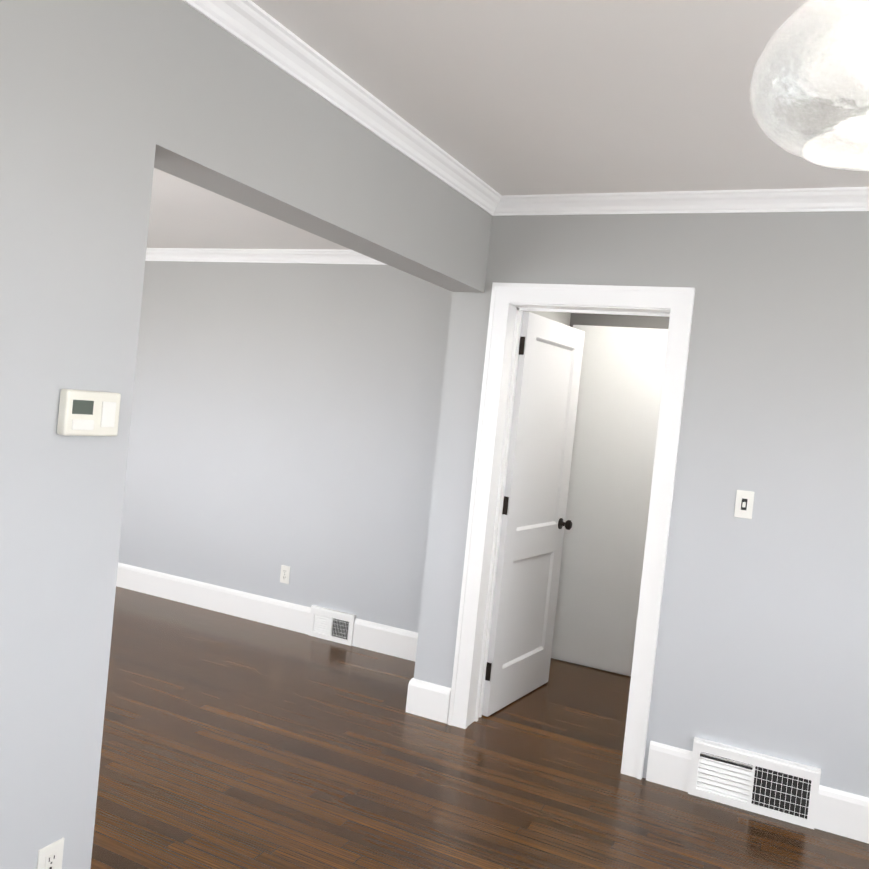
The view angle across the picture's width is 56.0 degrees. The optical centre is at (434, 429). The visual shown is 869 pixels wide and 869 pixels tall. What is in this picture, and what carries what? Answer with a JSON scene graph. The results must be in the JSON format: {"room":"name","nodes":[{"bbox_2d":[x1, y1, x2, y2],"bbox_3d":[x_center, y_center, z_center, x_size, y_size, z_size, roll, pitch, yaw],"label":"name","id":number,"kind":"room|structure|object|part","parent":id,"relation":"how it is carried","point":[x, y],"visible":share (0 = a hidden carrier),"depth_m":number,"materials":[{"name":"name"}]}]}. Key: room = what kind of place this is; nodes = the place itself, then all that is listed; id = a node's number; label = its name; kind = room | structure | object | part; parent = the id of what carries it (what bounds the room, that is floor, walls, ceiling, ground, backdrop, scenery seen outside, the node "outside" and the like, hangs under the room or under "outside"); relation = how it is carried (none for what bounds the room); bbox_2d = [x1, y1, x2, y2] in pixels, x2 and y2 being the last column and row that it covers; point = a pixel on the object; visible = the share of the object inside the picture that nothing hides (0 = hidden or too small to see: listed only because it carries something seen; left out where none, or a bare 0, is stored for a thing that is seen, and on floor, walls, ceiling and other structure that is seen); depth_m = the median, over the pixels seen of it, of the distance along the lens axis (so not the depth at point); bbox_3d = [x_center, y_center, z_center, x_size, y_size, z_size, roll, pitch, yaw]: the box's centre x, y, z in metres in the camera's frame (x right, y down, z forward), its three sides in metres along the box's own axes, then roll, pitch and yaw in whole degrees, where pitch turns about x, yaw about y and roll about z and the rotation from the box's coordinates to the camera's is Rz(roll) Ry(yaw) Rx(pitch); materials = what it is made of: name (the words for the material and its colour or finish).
{"room":"dining room","nodes":[
{"label":"dining room","id":0,"kind":"room"},
{"bbox_2d":[147,168,350,249],"bbox_3d":[-2.630,-1.349,3.815,4.830,0.099,4.250,6,2,26],"label":"ceiling","id":1,"kind":"structure","parent":0,"point":[185,214],"depth_m":4.71,"materials":[{"name":"paint"}]},
{"bbox_2d":[118,261,451,632],"bbox_3d":[-1.879,-0.097,5.869,5.000,2.550,0.150,6,2,26],"label":"wall","id":2,"kind":"structure","parent":0,"point":[286,414],"depth_m":5.34,"materials":[{"name":"grey paint"}]},
{"bbox_2d":[145,248,386,264],"bbox_3d":[-1.736,-1.221,5.705,4.830,0.078,0.067,6,2,26],"label":"crown molding","id":3,"kind":"structure","parent":2,"relation":"attached to","point":[321,256],"depth_m":5.37,"materials":[{"name":"white paint"}]},
{"bbox_2d":[116,562,417,661],"bbox_3d":[-1.958,1.093,5.788,4.830,0.170,0.018,6,2,26],"label":"baseboard","id":4,"kind":"structure","parent":2,"relation":"attached to","point":[389,640],"depth_m":5.41,"materials":[{"name":"white paint"}]},
{"bbox_2d":[280,565,289,583],"bbox_3d":[-0.975,0.943,5.327,0.070,0.115,0.008,6,2,26],"label":"outlet","id":5,"kind":"object","parent":2,"relation":"attached to","point":[284,574],"visible":1,"depth_m":5.32,"materials":[{"name":"white plastic"}]},
{"bbox_2d":[308,605,355,645],"bbox_3d":[-0.646,1.232,5.150,0.320,0.190,0.032,6,2,26],"label":"air vent","id":6,"kind":"object","parent":2,"relation":"in","point":[341,626],"visible":0.98,"depth_m":5.13,"materials":[{"name":"white metal"}]},
{"bbox_2d":[0,0,570,868],"bbox_3d":[-0.482,0.124,2.829,0.170,2.550,6.120,6,2,26],"label":"wall","id":7,"kind":"structure","parent":0,"point":[106,106],"depth_m":1.95,"materials":[{"name":"grey paint"}]},
{"bbox_2d":[37,837,63,868],"bbox_3d":[-0.914,1.040,1.941,0.007,0.115,0.070,6,2,26],"label":"outlet","id":8,"kind":"object","parent":7,"relation":"attached to","point":[50,851],"visible":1,"depth_m":1.94,"materials":[{"name":"white plastic"}]},
{"bbox_2d":[57,389,120,435],"bbox_3d":[-0.799,-0.038,1.898,0.031,0.104,0.155,6,2,26],"label":"thermostat","id":9,"kind":"object","parent":7,"relation":"attached to","point":[87,413],"visible":1,"depth_m":1.88,"materials":[{"name":"plastic"}]},
{"bbox_2d":[182,0,505,215],"bbox_3d":[-0.594,-1.108,2.033,0.067,0.078,4.200,6,2,26],"label":"crown molding","id":10,"kind":"structure","parent":7,"relation":"attached to","point":[256,28],"depth_m":2.62,"materials":[{"name":"white paint"}]},
{"bbox_2d":[406,678,450,714],"bbox_3d":[0.031,1.330,4.400,0.018,0.170,0.738,6,2,26],"label":"baseboard","id":11,"kind":"structure","parent":7,"relation":"attached to","point":[428,700],"depth_m":4.04,"materials":[{"name":"white paint"}]},
{"bbox_2d":[91,586,868,868],"bbox_3d":[-0.985,1.380,3.043,9.340,0.060,6.120,6,2,26],"label":"floor","id":12,"kind":"structure","parent":0,"point":[231,742],"depth_m":3.36,"materials":[{"name":"brown wood"}]},
{"bbox_2d":[251,0,868,194],"bbox_3d":[-0.724,-1.216,2.973,9.340,0.060,6.120,6,2,26],"label":"ceiling","id":13,"kind":"structure","parent":0,"point":[521,97],"depth_m":2.50,"materials":[{"name":"paint"}]},
{"bbox_2d":[750,0,868,170],"bbox_3d":[0.764,-0.678,1.295,0.410,0.624,0.843,6,2,26],"label":"pendant light","id":14,"kind":"object","parent":13,"relation":"hanging from","point":[791,116],"visible":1,"depth_m":1.07,"materials":[{"name":"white glass"}]},
{"bbox_2d":[570,313,669,328],"bbox_3d":[1.669,0.283,4.940,1.900,2.550,0.150,6,2,26],"label":"wall","id":15,"kind":"structure","parent":0,"point":[636,321],"depth_m":5.12,"materials":[{"name":"grey paint"}]},
{"bbox_2d":[551,325,667,675],"bbox_3d":[1.200,0.439,5.058,0.930,2.140,0.034,6,2,26],"label":"wall","id":16,"kind":"structure","parent":15,"relation":"attached to","point":[612,466],"depth_m":5.09,"materials":[{"name":"paint"}]},
{"bbox_2d":[445,211,868,797],"bbox_3d":[2.064,0.371,3.151,4.170,2.550,0.166,6,2,26],"label":"wall","id":17,"kind":"structure","parent":0,"point":[763,640],"depth_m":3.40,"materials":[{"name":"grey paint"}]},
{"bbox_2d":[482,312,584,716],"bbox_3d":[0.547,0.436,4.399,0.171,2.035,0.766,7,2,32],"label":"door","id":18,"kind":"structure","parent":17,"relation":"in","point":[533,524],"depth_m":4.35,"materials":[{"name":"paint"}]},
{"bbox_3d":[0.353,0.398,4.094,0.042,1.730,0.040,7,2,32],"label":"door hinge","id":19,"kind":"part","parent":18,"relation":"part of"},
{"bbox_3d":[0.702,0.533,4.668,0.171,0.064,0.064,7,2,32],"label":"knob","id":20,"kind":"part","parent":18,"relation":"part of","materials":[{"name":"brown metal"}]},
{"bbox_2d":[448,282,694,779],"bbox_3d":[0.636,0.412,3.833,0.934,2.147,0.218,6,2,26],"label":"door frame","id":21,"kind":"structure","parent":17,"relation":"attached to","point":[678,302],"depth_m":3.85,"materials":[{"name":"white paint"}]},
{"bbox_3d":[0.678,0.414,3.919,0.934,2.147,0.026,6,2,26],"label":"hall door trim","id":22,"kind":"part","parent":21,"relation":"part of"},
{"bbox_2d":[502,187,868,215],"bbox_3d":[2.052,-0.870,3.054,3.840,0.078,0.067,6,2,26],"label":"crown molding","id":23,"kind":"structure","parent":17,"relation":"attached to","point":[839,198],"depth_m":3.50,"materials":[{"name":"white paint"}]},
{"bbox_2d":[734,490,754,518],"bbox_3d":[1.295,0.312,3.418,0.070,0.115,0.016,6,2,26],"label":"switch plate","id":24,"kind":"object","parent":17,"relation":"attached to","point":[744,504],"visible":1,"depth_m":3.42,"materials":[{"name":"white plastic"}]},
{"bbox_2d":[688,737,820,828],"bbox_3d":[1.313,1.454,3.375,0.490,0.235,0.036,6,2,26],"label":"air vent","id":25,"kind":"object","parent":17,"relation":"in","point":[784,790],"visible":1,"depth_m":3.35,"materials":[{"name":"white metal"}]},
{"bbox_2d":[646,741,868,843],"bbox_3d":[2.278,1.595,2.921,3.000,0.170,0.018,6,2,26],"label":"baseboard","id":26,"kind":"structure","parent":17,"relation":"attached to","point":[842,813],"depth_m":3.40,"materials":[{"name":"white paint"}]}
]}

